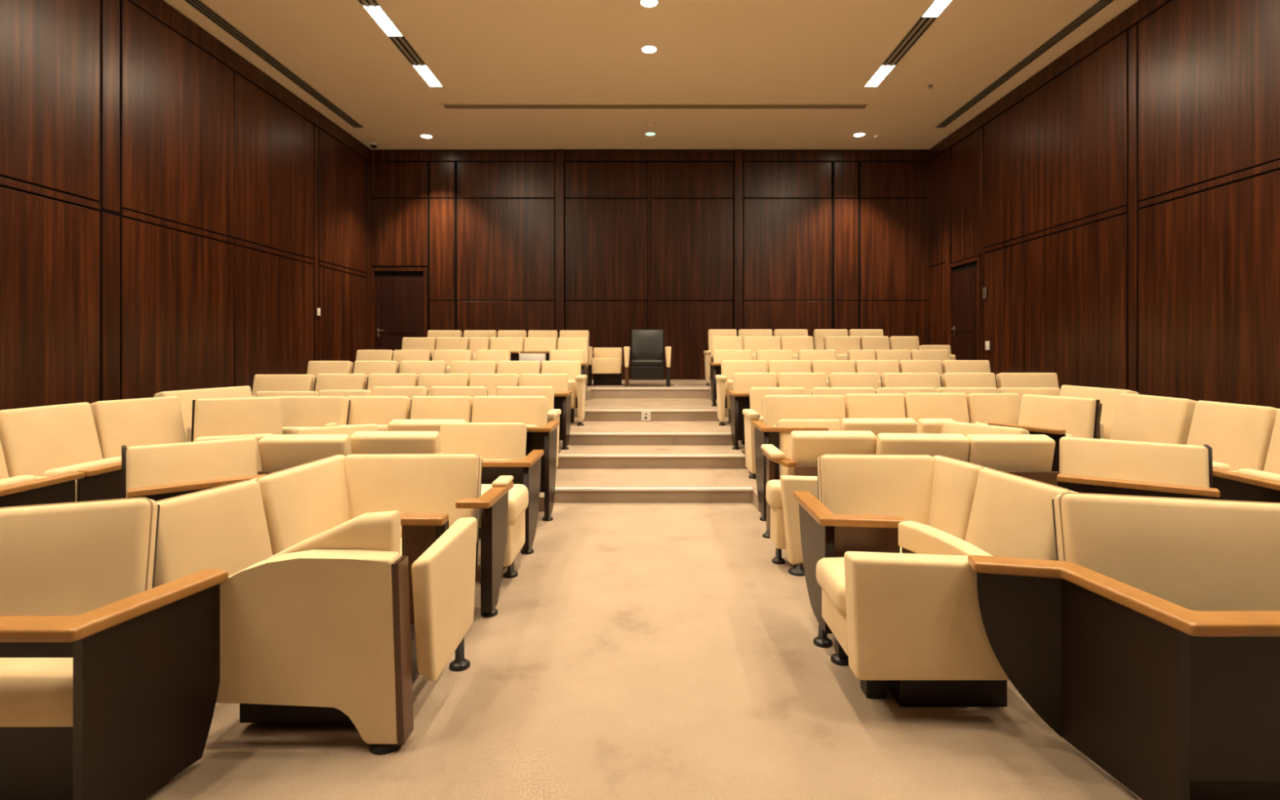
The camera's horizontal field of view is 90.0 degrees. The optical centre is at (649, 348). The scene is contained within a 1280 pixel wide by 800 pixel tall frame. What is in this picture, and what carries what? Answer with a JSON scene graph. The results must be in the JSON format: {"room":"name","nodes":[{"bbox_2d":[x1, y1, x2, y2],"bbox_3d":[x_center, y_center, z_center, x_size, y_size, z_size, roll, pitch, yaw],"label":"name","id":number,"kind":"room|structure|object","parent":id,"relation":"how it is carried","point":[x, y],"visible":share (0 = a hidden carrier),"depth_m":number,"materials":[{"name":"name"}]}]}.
{"room":"lecture hall","nodes":[
{"label":"lecture hall","id":0,"kind":"room"},
{"bbox_2d":[0,0,372,410],"bbox_3d":[-6.177,-1.345,5.505,0.146,6.090,17.410,0,0,0],"label":"wall","id":1,"kind":"structure","parent":0,"point":[174,216],"depth_m":7.92,"materials":[{"name":"brown wood"}]},
{"bbox_2d":[140,379,1142,799],"bbox_3d":[0.025,1.190,5.455,12.310,1.021,17.310,0,0,0],"label":"floor","id":2,"kind":"structure","parent":0,"point":[648,645],"depth_m":2.55,"materials":[{"name":"beige carpet"}]},
{"bbox_2d":[0,440,84,507],"bbox_3d":[-3.856,0.893,3.634,0.705,1.014,0.686,0,0,1],"label":"seat","id":3,"kind":"object","parent":2,"relation":"on","point":[22,490],"visible":0.44,"depth_m":3.77,"materials":[{"name":"beige fabric"}]},
{"bbox_2d":[0,402,121,502],"bbox_3d":[-3.845,0.893,4.314,0.705,1.014,0.666,0,0,1],"label":"seat","id":4,"kind":"object","parent":2,"relation":"on","point":[43,442],"visible":0.34,"depth_m":4.21,"materials":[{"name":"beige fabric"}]},
{"bbox_2d":[0,497,228,799],"bbox_3d":[-1.899,0.955,2.021,0.901,0.890,0.571,0,0,0],"label":"seat","id":5,"kind":"object","parent":2,"relation":"on","point":[109,678],"visible":0.98,"depth_m":1.98,"materials":[{"name":"beige fabric"}]},
{"bbox_2d":[90,395,186,458],"bbox_3d":[-3.746,0.893,4.902,0.705,1.014,0.600,0,0,19],"label":"seat","id":6,"kind":"object","parent":2,"relation":"on","point":[135,422],"visible":0.19,"depth_m":4.89,"materials":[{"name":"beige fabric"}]},
{"bbox_2d":[121,437,266,501],"bbox_3d":[-2.746,0.988,3.867,0.680,0.824,0.602,0,0,-40],"label":"seat","id":7,"kind":"object","parent":2,"relation":"on","point":[158,472],"visible":0.31,"depth_m":3.85,"materials":[{"name":"beige fabric"}]},
{"bbox_2d":[151,386,252,442],"bbox_3d":[-4.216,0.831,6.257,0.456,0.884,0.980,0,0,12],"label":"seat","id":8,"kind":"object","parent":2,"relation":"on","point":[186,397],"visible":0.29,"depth_m":6.06,"materials":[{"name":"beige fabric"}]},
{"bbox_2d":[191,396,283,471],"bbox_3d":[-3.389,0.841,5.256,0.640,0.864,0.454,0,0,-26],"label":"seat","id":9,"kind":"object","parent":2,"relation":"on","point":[259,417],"visible":0.34,"depth_m":5.28,"materials":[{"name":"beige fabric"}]},
{"bbox_2d":[252,374,316,397],"bbox_3d":[-4.483,0.724,7.691,0.726,0.824,0.502,0,0,0],"label":"seat","id":10,"kind":"object","parent":2,"relation":"on","point":[261,382],"visible":0.16,"depth_m":7.77,"materials":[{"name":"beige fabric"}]},
{"bbox_2d":[257,434,351,474],"bbox_3d":[-2.300,0.988,4.397,0.560,0.824,0.467,0,0,-2],"label":"seat","id":11,"kind":"object","parent":2,"relation":"on","point":[277,452],"visible":0.23,"depth_m":4.22,"materials":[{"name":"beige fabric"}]},
{"bbox_2d":[280,395,350,434],"bbox_3d":[-3.136,0.856,5.791,0.646,0.834,0.502,0,0,0],"label":"seat","id":12,"kind":"object","parent":2,"relation":"on","point":[299,411],"visible":0.15,"depth_m":5.86,"materials":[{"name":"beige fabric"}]},
{"bbox_2d":[154,480,477,755],"bbox_3d":[-1.369,0.987,2.539,1.223,0.825,0.670,0,0,0],"label":"seat","id":13,"kind":"object","parent":2,"relation":"on","point":[317,629],"visible":0.88,"depth_m":2.21,"materials":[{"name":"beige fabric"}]},
{"bbox_2d":[306,360,354,377],"bbox_3d":[-4.418,0.583,8.691,0.606,0.834,0.502,0,0,0],"label":"seat","id":14,"kind":"object","parent":2,"relation":"on","point":[314,367],"visible":0.18,"depth_m":8.78,"materials":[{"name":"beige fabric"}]},
{"bbox_2d":[294,423,377,436],"bbox_3d":[-2.389,1.003,4.937,0.580,0.794,0.446,0,0,-33],"label":"seat","id":15,"kind":"object","parent":2,"relation":"on","point":[349,430],"visible":0.17,"depth_m":5.00,"materials":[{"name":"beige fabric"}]},
{"bbox_2d":[315,373,368,392],"bbox_3d":[-3.781,0.719,7.691,0.606,0.834,0.502,0,0,0],"label":"seat","id":16,"kind":"object","parent":2,"relation":"on","point":[323,381],"visible":0.14,"depth_m":7.77,"materials":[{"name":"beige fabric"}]},
{"bbox_2d":[250,453,482,623],"bbox_3d":[-1.385,0.987,3.233,0.959,0.825,0.800,0,0,0],"label":"seat","id":17,"kind":"object","parent":2,"relation":"on","point":[302,502],"visible":0.35,"depth_m":3.39,"materials":[{"name":"beige fabric"}]},
{"bbox_2d":[324,395,411,431],"bbox_3d":[-2.594,0.861,5.941,0.606,0.824,0.502,0,0,0],"label":"seat","id":18,"kind":"object","parent":2,"relation":"on","point":[380,411],"visible":0.26,"depth_m":6.01,"materials":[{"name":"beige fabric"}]},
{"bbox_2d":[353,360,399,377],"bbox_3d":[-3.783,0.583,8.691,0.606,0.834,0.502,0,0,0],"label":"seat","id":19,"kind":"object","parent":2,"relation":"on","point":[366,367],"visible":0.16,"depth_m":8.78,"materials":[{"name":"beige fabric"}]},
{"bbox_2d":[367,373,418,391],"bbox_3d":[-3.150,0.719,7.691,0.606,0.834,0.502,0,0,0],"label":"seat","id":20,"kind":"object","parent":2,"relation":"on","point":[374,380],"visible":0.17,"depth_m":7.78,"materials":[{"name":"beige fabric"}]},
{"bbox_2d":[350,431,441,453],"bbox_3d":[-1.763,0.988,4.564,0.600,0.824,0.467,0,0,0],"label":"seat","id":21,"kind":"object","parent":2,"relation":"on","point":[362,442],"visible":0.23,"depth_m":4.38,"materials":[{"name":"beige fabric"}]},
{"bbox_2d":[371,386,428,399],"bbox_3d":[-2.662,0.836,6.641,0.586,0.874,0.502,0,0,0],"label":"seat","id":22,"kind":"object","parent":2,"relation":"on","point":[410,392],"visible":0.11,"depth_m":6.74,"materials":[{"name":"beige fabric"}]},
{"bbox_2d":[392,350,431,373],"bbox_3d":[-3.753,0.433,9.941,0.586,0.834,0.502,0,0,0],"label":"seat","id":23,"kind":"object","parent":2,"relation":"on","point":[399,356],"visible":0.18,"depth_m":10.03,"materials":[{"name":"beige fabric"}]},
{"bbox_2d":[401,337,436,353],"bbox_3d":[-4.142,0.237,11.341,0.606,0.884,0.502,0,0,0],"label":"seat","id":24,"kind":"object","parent":2,"relation":"on","point":[408,343],"visible":0.14,"depth_m":11.42,"materials":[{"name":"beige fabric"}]},
{"bbox_2d":[400,360,446,376],"bbox_3d":[-3.134,0.583,8.691,0.626,0.834,0.502,0,0,0],"label":"seat","id":25,"kind":"object","parent":2,"relation":"on","point":[417,367],"visible":0.14,"depth_m":8.77,"materials":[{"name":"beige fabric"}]},
{"bbox_2d":[387,419,466,433],"bbox_3d":[-1.830,0.993,5.403,0.620,0.814,0.466,0,0,0],"label":"seat","id":26,"kind":"object","parent":2,"relation":"on","point":[395,424],"visible":0.11,"depth_m":5.21,"materials":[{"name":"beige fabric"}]},
{"bbox_2d":[409,395,472,422],"bbox_3d":[-1.983,0.861,5.941,0.586,0.824,0.502,0,0,0],"label":"seat","id":27,"kind":"object","parent":2,"relation":"on","point":[423,407],"visible":0.13,"depth_m":6.02,"materials":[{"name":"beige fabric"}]},
{"bbox_2d":[417,373,470,395],"bbox_3d":[-2.529,0.719,7.691,0.626,0.834,0.502,0,0,0],"label":"seat","id":28,"kind":"object","parent":2,"relation":"on","point":[427,380],"visible":0.21,"depth_m":7.78,"materials":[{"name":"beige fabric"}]},
{"bbox_2d":[431,337,469,360],"bbox_3d":[-3.541,0.237,11.341,0.586,0.884,0.502,0,0,0],"label":"seat","id":29,"kind":"object","parent":2,"relation":"on","point":[442,343],"visible":0.21,"depth_m":11.42,"materials":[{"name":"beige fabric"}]},
{"bbox_2d":[431,350,472,373],"bbox_3d":[-3.116,0.433,9.941,0.626,0.834,0.502,0,0,0],"label":"seat","id":30,"kind":"object","parent":2,"relation":"on","point":[447,356],"visible":0.17,"depth_m":10.02,"materials":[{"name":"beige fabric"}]},
{"bbox_2d":[430,386,488,398],"bbox_3d":[-2.034,0.836,6.641,0.606,0.874,0.502,0,0,0],"label":"seat","id":31,"kind":"object","parent":2,"relation":"on","point":[471,391],"visible":0.18,"depth_m":6.74,"materials":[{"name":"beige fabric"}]},
{"bbox_2d":[449,360,497,377],"bbox_3d":[-2.441,0.583,8.691,0.646,0.834,0.502,0,0,0],"label":"seat","id":32,"kind":"object","parent":2,"relation":"on","point":[468,367],"visible":0.16,"depth_m":8.77,"materials":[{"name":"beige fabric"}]},
{"bbox_2d":[440,422,543,554],"bbox_3d":[-1.211,0.988,4.715,0.835,0.824,0.795,0,0,0],"label":"seat","id":33,"kind":"object","parent":2,"relation":"on","point":[501,447],"visible":0.38,"depth_m":4.91,"materials":[{"name":"beige fabric"}]},
{"bbox_2d":[455,475,528,617],"bbox_3d":[-1.101,1.040,3.709,0.637,0.720,1.022,0,0,0],"label":"seat","id":34,"kind":"object","parent":2,"relation":"on","point":[502,504],"visible":0.61,"depth_m":3.48,"materials":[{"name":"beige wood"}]},
{"bbox_2d":[469,373,519,395],"bbox_3d":[-1.912,0.719,7.691,0.606,0.834,0.502,0,0,0],"label":"seat","id":35,"kind":"object","parent":2,"relation":"on","point":[490,381],"visible":0.13,"depth_m":7.78,"materials":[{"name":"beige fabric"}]},
{"bbox_2d":[489,337,524,360],"bbox_3d":[-2.564,0.237,11.320,0.606,0.884,0.545,0,0,0],"label":"seat","id":36,"kind":"object","parent":2,"relation":"on","point":[514,344],"visible":0.22,"depth_m":11.41,"materials":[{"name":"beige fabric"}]},
{"bbox_2d":[471,395,559,521],"bbox_3d":[-1.230,0.924,5.675,0.887,0.952,1.046,0,0,0],"label":"seat","id":37,"kind":"object","parent":2,"relation":"on","point":[531,411],"visible":0.52,"depth_m":5.99,"materials":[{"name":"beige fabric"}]},
{"bbox_2d":[497,360,541,386],"bbox_3d":[-1.812,0.583,8.691,0.606,0.834,0.502,0,0,0],"label":"seat","id":38,"kind":"object","parent":2,"relation":"on","point":[518,367],"visible":0.15,"depth_m":8.77,"materials":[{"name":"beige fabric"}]},
{"bbox_2d":[496,386,561,467],"bbox_3d":[-1.266,0.836,6.561,0.700,0.874,0.662,0,0,0],"label":"seat","id":39,"kind":"object","parent":2,"relation":"on","point":[553,415],"visible":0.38,"depth_m":6.73,"materials":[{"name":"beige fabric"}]},
{"bbox_2d":[520,337,556,373],"bbox_3d":[-1.963,0.237,11.096,0.586,0.884,0.992,0,0,0],"label":"seat","id":40,"kind":"object","parent":2,"relation":"on","point":[532,344],"visible":0.17,"depth_m":11.41,"materials":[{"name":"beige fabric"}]},
{"bbox_2d":[519,373,573,449],"bbox_3d":[-1.244,0.719,7.555,0.670,0.834,0.775,0,0,0],"label":"seat","id":41,"kind":"object","parent":2,"relation":"on","point":[559,382],"visible":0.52,"depth_m":7.65,"materials":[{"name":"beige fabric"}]},
{"bbox_2d":[541,360,586,426],"bbox_3d":[-1.165,0.583,8.611,0.640,0.834,0.662,0,0,0],"label":"seat","id":42,"kind":"object","parent":2,"relation":"on","point":[576,381],"visible":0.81,"depth_m":8.73,"materials":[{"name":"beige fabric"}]},
{"bbox_2d":[549,350,588,406],"bbox_3d":[-1.252,0.433,9.805,0.630,0.834,0.775,0,0,0],"label":"seat","id":43,"kind":"object","parent":2,"relation":"on","point":[554,355],"visible":0.3,"depth_m":10.02,"materials":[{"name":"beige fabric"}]},
{"bbox_2d":[557,337,588,376],"bbox_3d":[-1.380,0.237,11.341,0.566,0.884,0.502,0,0,0],"label":"seat","id":44,"kind":"object","parent":2,"relation":"on","point":[563,343],"visible":0.26,"depth_m":11.42,"materials":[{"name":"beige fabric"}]},
{"bbox_2d":[587,346,622,386],"bbox_3d":[-0.814,0.319,11.810,0.610,0.720,0.380,0,0,0],"label":"seat","id":45,"kind":"object","parent":2,"relation":"on","point":[606,366],"visible":0.97,"depth_m":11.86,"materials":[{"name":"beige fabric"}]},
{"bbox_2d":[623,328,671,386],"bbox_3d":[-0.030,0.158,11.750,0.856,1.043,0.620,0,0,0],"label":"armchair","id":46,"kind":"object","parent":2,"relation":"on","point":[647,345],"visible":1,"depth_m":11.65,"materials":[{"name":"black leather"}]},
{"bbox_2d":[558,454,745,457],"bbox_3d":[0.020,1.142,6.824,2.000,0.021,0.054,0,0,0],"label":"trim","id":47,"kind":"structure","parent":2,"relation":"attached to","point":[559,455],"depth_m":6.80,"materials":[{"name":"silver metal"}]},
{"bbox_2d":[555,487,752,490],"bbox_3d":[0.020,1.278,5.831,1.840,0.021,0.054,0,0,0],"label":"trim","id":48,"kind":"structure","parent":2,"relation":"attached to","point":[556,488],"depth_m":5.80,"materials":[{"name":"silver metal"}]},
{"bbox_2d":[703,328,736,385],"bbox_3d":[1.361,0.152,12.111,0.640,1.054,0.662,0,0,0],"label":"seat","id":49,"kind":"object","parent":2,"relation":"on","point":[712,332],"visible":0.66,"depth_m":12.25,"materials":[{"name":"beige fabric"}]},
{"bbox_2d":[711,336,742,362],"bbox_3d":[1.375,0.227,11.341,0.566,0.904,0.502,0,0,0],"label":"seat","id":50,"kind":"object","parent":2,"relation":"on","point":[717,343],"visible":0.41,"depth_m":11.41,"materials":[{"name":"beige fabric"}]},
{"bbox_2d":[708,350,751,406],"bbox_3d":[1.268,0.433,9.805,0.690,0.834,0.775,0,0,0],"label":"seat","id":51,"kind":"object","parent":2,"relation":"on","point":[718,355],"visible":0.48,"depth_m":10.01,"materials":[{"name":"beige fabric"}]},
{"bbox_2d":[715,360,767,426],"bbox_3d":[1.259,0.578,8.611,0.720,0.844,0.662,0,0,0],"label":"seat","id":52,"kind":"object","parent":2,"relation":"on","point":[724,381],"visible":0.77,"depth_m":8.75,"materials":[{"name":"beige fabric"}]},
{"bbox_2d":[728,373,776,449],"bbox_3d":[1.244,0.714,7.555,0.610,0.844,0.775,0,0,0],"label":"seat","id":53,"kind":"object","parent":2,"relation":"on","point":[743,383],"visible":0.54,"depth_m":7.54,"materials":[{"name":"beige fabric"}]},
{"bbox_2d":[742,336,780,359],"bbox_3d":[2.005,0.227,11.341,0.686,0.904,0.502,0,0,0],"label":"seat","id":54,"kind":"object","parent":2,"relation":"on","point":[753,344],"visible":0.16,"depth_m":11.41,"materials":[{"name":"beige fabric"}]},
{"bbox_2d":[742,387,805,479],"bbox_3d":[1.313,0.841,6.561,0.680,0.864,0.662,0,0,0],"label":"seat","id":55,"kind":"object","parent":2,"relation":"on","point":[755,413],"visible":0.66,"depth_m":6.62,"materials":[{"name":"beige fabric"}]},
{"bbox_2d":[767,360,811,387],"bbox_3d":[1.926,0.578,8.691,0.606,0.844,0.502,0,0,0],"label":"seat","id":56,"kind":"object","parent":2,"relation":"on","point":[776,366],"visible":0.14,"depth_m":8.77,"materials":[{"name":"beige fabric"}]},
{"bbox_2d":[765,475,818,576],"bbox_3d":[1.167,1.050,4.120,0.785,0.700,0.360,0,0,0],"label":"seat","id":57,"kind":"object","parent":2,"relation":"on","point":[784,522],"visible":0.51,"depth_m":3.98,"materials":[{"name":"beige fabric"}]},
{"bbox_2d":[780,336,813,359],"bbox_3d":[2.642,0.227,11.341,0.586,0.904,0.502,0,0,0],"label":"seat","id":58,"kind":"object","parent":2,"relation":"on","point":[795,344],"visible":0.2,"depth_m":11.41,"materials":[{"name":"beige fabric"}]},
{"bbox_2d":[751,395,845,521],"bbox_3d":[1.377,0.919,5.675,0.945,0.962,1.035,0,0,0],"label":"seat","id":59,"kind":"object","parent":2,"relation":"on","point":[775,408],"visible":0.41,"depth_m":6.00,"materials":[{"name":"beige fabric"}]},
{"bbox_2d":[777,373,826,395],"bbox_3d":[1.857,0.714,7.691,0.606,0.844,0.502,0,0,0],"label":"seat","id":60,"kind":"object","parent":2,"relation":"on","point":[809,381],"visible":0.2,"depth_m":7.77,"materials":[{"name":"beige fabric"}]},
{"bbox_2d":[777,419,840,479],"bbox_3d":[1.310,0.988,5.118,0.500,0.824,0.449,0,0,0],"label":"seat","id":61,"kind":"object","parent":2,"relation":"on","point":[833,424],"visible":0.26,"depth_m":5.18,"materials":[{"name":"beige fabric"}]},
{"bbox_2d":[760,431,876,538],"bbox_3d":[1.208,0.988,4.635,0.726,0.824,0.570,0,0,0],"label":"seat","id":62,"kind":"object","parent":2,"relation":"on","point":[806,447],"visible":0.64,"depth_m":4.41,"materials":[{"name":"beige fabric"}]},
{"bbox_2d":[811,360,855,387],"bbox_3d":[2.528,0.578,8.691,0.606,0.844,0.502,0,0,0],"label":"seat","id":63,"kind":"object","parent":2,"relation":"on","point":[827,366],"visible":0.12,"depth_m":8.77,"materials":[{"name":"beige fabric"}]},
{"bbox_2d":[823,336,860,359],"bbox_3d":[3.451,0.227,11.341,0.646,0.904,0.502,0,0,0],"label":"seat","id":64,"kind":"object","parent":2,"relation":"on","point":[842,344],"visible":0.21,"depth_m":11.41,"materials":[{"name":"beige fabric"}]},
{"bbox_2d":[811,387,874,395],"bbox_3d":[2.048,0.841,6.641,0.666,0.864,0.502,0,0,0],"label":"seat","id":65,"kind":"object","parent":2,"relation":"on","point":[816,391],"visible":0.13,"depth_m":6.74,"materials":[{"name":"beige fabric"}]},
{"bbox_2d":[828,373,879,393],"bbox_3d":[2.495,0.714,7.691,0.606,0.844,0.502,0,0,0],"label":"seat","id":66,"kind":"object","parent":2,"relation":"on","point":[835,380],"visible":0.14,"depth_m":7.77,"materials":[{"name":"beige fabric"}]},
{"bbox_2d":[844,393,906,417],"bbox_3d":[2.147,0.851,6.001,0.586,0.844,0.502,0,0,0],"label":"seat","id":67,"kind":"object","parent":2,"relation":"on","point":[856,405],"visible":0.18,"depth_m":6.08,"materials":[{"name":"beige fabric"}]},
{"bbox_2d":[854,360,899,387],"bbox_3d":[3.133,0.578,8.691,0.606,0.844,0.502,0,0,0],"label":"seat","id":68,"kind":"object","parent":2,"relation":"on","point":[879,366],"visible":0.12,"depth_m":8.77,"materials":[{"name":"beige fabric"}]},
{"bbox_2d":[840,417,917,436],"bbox_3d":[1.895,0.988,5.404,0.600,0.824,0.467,0,0,0],"label":"seat","id":69,"kind":"object","parent":2,"relation":"on","point":[876,425],"visible":0.21,"depth_m":5.22,"materials":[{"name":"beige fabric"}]},
{"bbox_2d":[792,453,989,648],"bbox_3d":[1.242,0.987,3.215,0.961,0.825,0.756,0,0,2],"label":"seat","id":70,"kind":"object","parent":2,"relation":"on","point":[862,502],"visible":0.57,"depth_m":3.32,"materials":[{"name":"beige fabric"}]},
{"bbox_2d":[888,336,919,351],"bbox_3d":[4.563,0.227,11.341,0.526,0.904,0.502,0,0,0],"label":"seat","id":71,"kind":"object","parent":2,"relation":"on","point":[895,343],"visible":0.14,"depth_m":11.42,"materials":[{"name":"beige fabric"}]},
{"bbox_2d":[880,373,940,389],"bbox_3d":[3.190,0.714,7.691,0.706,0.844,0.502,0,0,0],"label":"seat","id":72,"kind":"object","parent":2,"relation":"on","point":[887,380],"visible":0.16,"depth_m":7.78,"materials":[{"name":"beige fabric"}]},
{"bbox_2d":[898,360,942,387],"bbox_3d":[3.732,0.578,8.691,0.586,0.844,0.502,0,0,0],"label":"seat","id":73,"kind":"object","parent":2,"relation":"on","point":[904,366],"visible":0.09,"depth_m":8.77,"materials":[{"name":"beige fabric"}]},
{"bbox_2d":[875,433,969,462],"bbox_3d":[1.852,0.988,4.445,0.580,0.824,0.467,0,0,4],"label":"seat","id":74,"kind":"object","parent":2,"relation":"on","point":[955,446],"visible":0.18,"depth_m":4.26,"materials":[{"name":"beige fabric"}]},
{"bbox_2d":[903,392,969,433],"bbox_3d":[2.713,0.846,5.941,0.586,0.854,0.502,0,0,0],"label":"seat","id":75,"kind":"object","parent":2,"relation":"on","point":[918,406],"visible":0.2,"depth_m":6.02,"materials":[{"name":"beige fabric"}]},
{"bbox_2d":[816,468,1078,706],"bbox_3d":[1.256,0.987,2.696,1.098,0.825,0.703,0,0,-9],"label":"seat","id":76,"kind":"object","parent":2,"relation":"on","point":[909,623],"visible":0.7,"depth_m":2.39,"materials":[{"name":"beige fabric"}]},
{"bbox_2d":[941,360,991,373],"bbox_3d":[4.362,0.578,8.691,0.646,0.844,0.502,0,0,0],"label":"seat","id":77,"kind":"object","parent":2,"relation":"on","point":[948,366],"visible":0.16,"depth_m":8.78,"materials":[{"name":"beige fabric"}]},
{"bbox_2d":[940,373,996,387],"bbox_3d":[3.899,0.714,7.691,0.646,0.844,0.502,0,0,0],"label":"seat","id":78,"kind":"object","parent":2,"relation":"on","point":[947,380],"visible":0.18,"depth_m":7.78,"materials":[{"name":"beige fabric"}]},
{"bbox_2d":[940,421,1031,437],"bbox_3d":[2.555,1.003,5.057,0.505,0.794,0.660,0,0,-36],"label":"seat","id":79,"kind":"object","parent":2,"relation":"on","point":[948,427],"visible":0.16,"depth_m":5.13,"materials":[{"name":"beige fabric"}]},
{"bbox_2d":[966,393,1020,425],"bbox_3d":[3.235,0.846,5.891,0.486,0.854,0.502,0,0,0],"label":"seat","id":80,"kind":"object","parent":2,"relation":"on","point":[983,408],"visible":0.19,"depth_m":5.96,"materials":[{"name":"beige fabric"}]},
{"bbox_2d":[966,434,1059,486],"bbox_3d":[2.410,0.988,4.396,0.540,0.824,0.467,0,0,2],"label":"seat","id":81,"kind":"object","parent":2,"relation":"on","point":[1030,456],"visible":0.34,"depth_m":4.22,"materials":[{"name":"beige fabric"}]},
{"bbox_2d":[995,373,1058,388],"bbox_3d":[4.616,0.714,7.691,0.726,0.844,0.502,0,0,0],"label":"seat","id":82,"kind":"object","parent":2,"relation":"on","point":[1002,380],"visible":0.16,"depth_m":7.78,"materials":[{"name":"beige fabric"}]},
{"bbox_2d":[997,387,1060,406],"bbox_3d":[4.191,0.851,6.941,0.686,0.844,0.502,0,0,0],"label":"seat","id":83,"kind":"object","parent":2,"relation":"on","point":[1020,391],"visible":0.11,"depth_m":7.04,"materials":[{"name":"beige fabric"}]},
{"bbox_2d":[987,394,1102,471],"bbox_3d":[3.344,0.841,5.424,0.635,0.864,0.646,0,0,-29],"label":"seat","id":84,"kind":"object","parent":2,"relation":"on","point":[1055,417],"visible":0.38,"depth_m":5.36,"materials":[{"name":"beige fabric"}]},
{"bbox_2d":[1059,385,1138,439],"bbox_3d":[4.388,0.831,6.459,0.456,0.884,0.900,0,0,-4],"label":"seat","id":85,"kind":"object","parent":2,"relation":"on","point":[1108,397],"visible":0.27,"depth_m":6.23,"materials":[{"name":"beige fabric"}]},
{"bbox_2d":[967,492,1279,799],"bbox_3d":[1.756,0.968,2.137,1.189,0.863,0.734,0,0,0],"label":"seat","id":86,"kind":"object","parent":2,"relation":"on","point":[1149,644],"visible":1,"depth_m":2.14,"materials":[{"name":"black wood"}]},
{"bbox_2d":[1057,436,1220,499],"bbox_3d":[2.939,0.988,3.887,0.760,0.824,0.603,0,0,34],"label":"seat","id":87,"kind":"object","parent":2,"relation":"on","point":[1086,465],"visible":0.43,"depth_m":3.86,"materials":[{"name":"beige fabric"}]},
{"bbox_2d":[1100,392,1197,444],"bbox_3d":[4.016,0.893,5.280,0.502,1.014,0.746,0,0,0],"label":"seat","id":88,"kind":"object","parent":2,"relation":"on","point":[1137,417],"visible":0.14,"depth_m":5.18,"materials":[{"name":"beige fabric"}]},
{"bbox_2d":[1186,400,1278,471],"bbox_3d":[3.890,0.893,4.527,0.705,1.014,0.606,0,0,-1],"label":"seat","id":89,"kind":"object","parent":2,"relation":"on","point":[1238,436],"visible":0.22,"depth_m":4.41,"materials":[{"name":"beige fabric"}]},
{"bbox_2d":[1213,408,1279,502],"bbox_3d":[3.897,0.893,3.873,0.705,1.014,0.686,0,0,-1],"label":"seat","id":90,"kind":"object","parent":2,"relation":"on","point":[1242,484],"visible":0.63,"depth_m":3.95,"materials":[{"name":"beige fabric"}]},
{"bbox_2d":[371,149,929,379],"bbox_3d":[0.025,-1.345,14.138,12.510,6.090,0.184,0,0,0],"label":"wall","id":91,"kind":"structure","parent":0,"point":[608,244],"depth_m":14.10,"materials":[{"name":"brown wood"}]},
{"bbox_2d":[370,267,427,351],"bbox_3d":[-5.494,-0.551,14.065,1.235,2.460,0.080,0,0,0],"label":"door","id":92,"kind":"structure","parent":91,"relation":"in","point":[398,295],"depth_m":14.07,"materials":[{"name":"brown wood"}]},
{"bbox_2d":[163,0,1138,149],"bbox_3d":[0.025,-4.465,5.455,12.510,0.150,17.510,0,0,0],"label":"ceiling","id":93,"kind":"structure","parent":0,"point":[480,51],"depth_m":9.84,"materials":[{"name":"beige paint"}]},
{"bbox_2d":[183,0,364,128],"bbox_3d":[-5.745,-4.380,4.839,0.198,0.013,15.679,0,0,0],"label":"ceiling vent","id":94,"kind":"object","parent":93,"relation":"in","point":[198,5],"visible":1,"depth_m":9.61,"materials":[{"name":"black"}]},
{"bbox_2d":[357,0,443,86],"bbox_3d":[-3.554,-4.384,4.100,0.224,0.012,13.200,0,0,0],"label":"recessed light","id":95,"kind":"object","parent":93,"relation":"in","point":[373,8],"visible":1,"depth_m":9.09,"materials":[{"name":"grey"}]},
{"bbox_2d":[364,6,401,35],"bbox_3d":[-3.554,-4.385,8.580,0.192,0.008,0.760,0,0,0],"label":"diffuser","id":96,"kind":"object","parent":95,"relation":"attached to","point":[376,13],"depth_m":8.55,"materials":[{"name":"plastic"}]},
{"bbox_2d":[413,66,441,86],"bbox_3d":[-3.554,-4.385,10.300,0.192,0.008,0.760,0,0,0],"label":"diffuser","id":97,"kind":"object","parent":95,"relation":"attached to","point":[424,72],"depth_m":10.29,"materials":[{"name":"plastic"}]},
{"bbox_2d":[440,103,870,109],"bbox_3d":[0.108,-4.384,11.582,7.685,0.012,0.250,0,0,0],"label":"ceiling slot","id":98,"kind":"object","parent":93,"relation":"attached to","point":[448,106],"visible":1,"depth_m":11.59,"materials":[{"name":"brown"}]},
{"bbox_2d":[863,0,952,86],"bbox_3d":[3.701,-4.384,4.100,0.224,0.012,13.200,0,0,0],"label":"recessed light","id":99,"kind":"object","parent":93,"relation":"in","point":[936,7],"visible":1,"depth_m":9.09,"materials":[{"name":"grey"}]},
{"bbox_2d":[865,66,893,86],"bbox_3d":[3.701,-4.385,10.300,0.192,0.008,0.760,0,0,0],"label":"diffuser","id":100,"kind":"object","parent":99,"relation":"attached to","point":[882,72],"depth_m":10.29,"materials":[{"name":"plastic"}]},
{"bbox_2d":[923,0,951,16],"bbox_3d":[3.701,-4.385,8.060,0.192,0.008,0.760,0,0,0],"label":"diffuser","id":101,"kind":"object","parent":99,"relation":"attached to","point":[937,6],"depth_m":8.22,"materials":[{"name":"plastic"}]},
{"bbox_2d":[934,0,1114,128],"bbox_3d":[5.753,-4.380,4.839,0.181,0.013,15.679,0,0,0],"label":"ceiling vent","id":102,"kind":"object","parent":93,"relation":"in","point":[1100,5],"visible":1,"depth_m":9.61,"materials":[{"name":"black"}]},
{"bbox_2d":[928,0,1279,408],"bbox_3d":[6.227,-1.345,5.505,0.146,6.090,17.410,0,0,0],"label":"wall","id":103,"kind":"structure","parent":0,"point":[1119,206],"depth_m":8.12,"materials":[{"name":"brown wood"}]},
{"bbox_2d":[948,256,981,359],"bbox_3d":[6.135,-0.521,12.465,0.080,2.400,1.190,0,0,0],"label":"door","id":104,"kind":"structure","parent":103,"relation":"in","point":[964,276],"depth_m":12.44,"materials":[{"name":"brown wood"}]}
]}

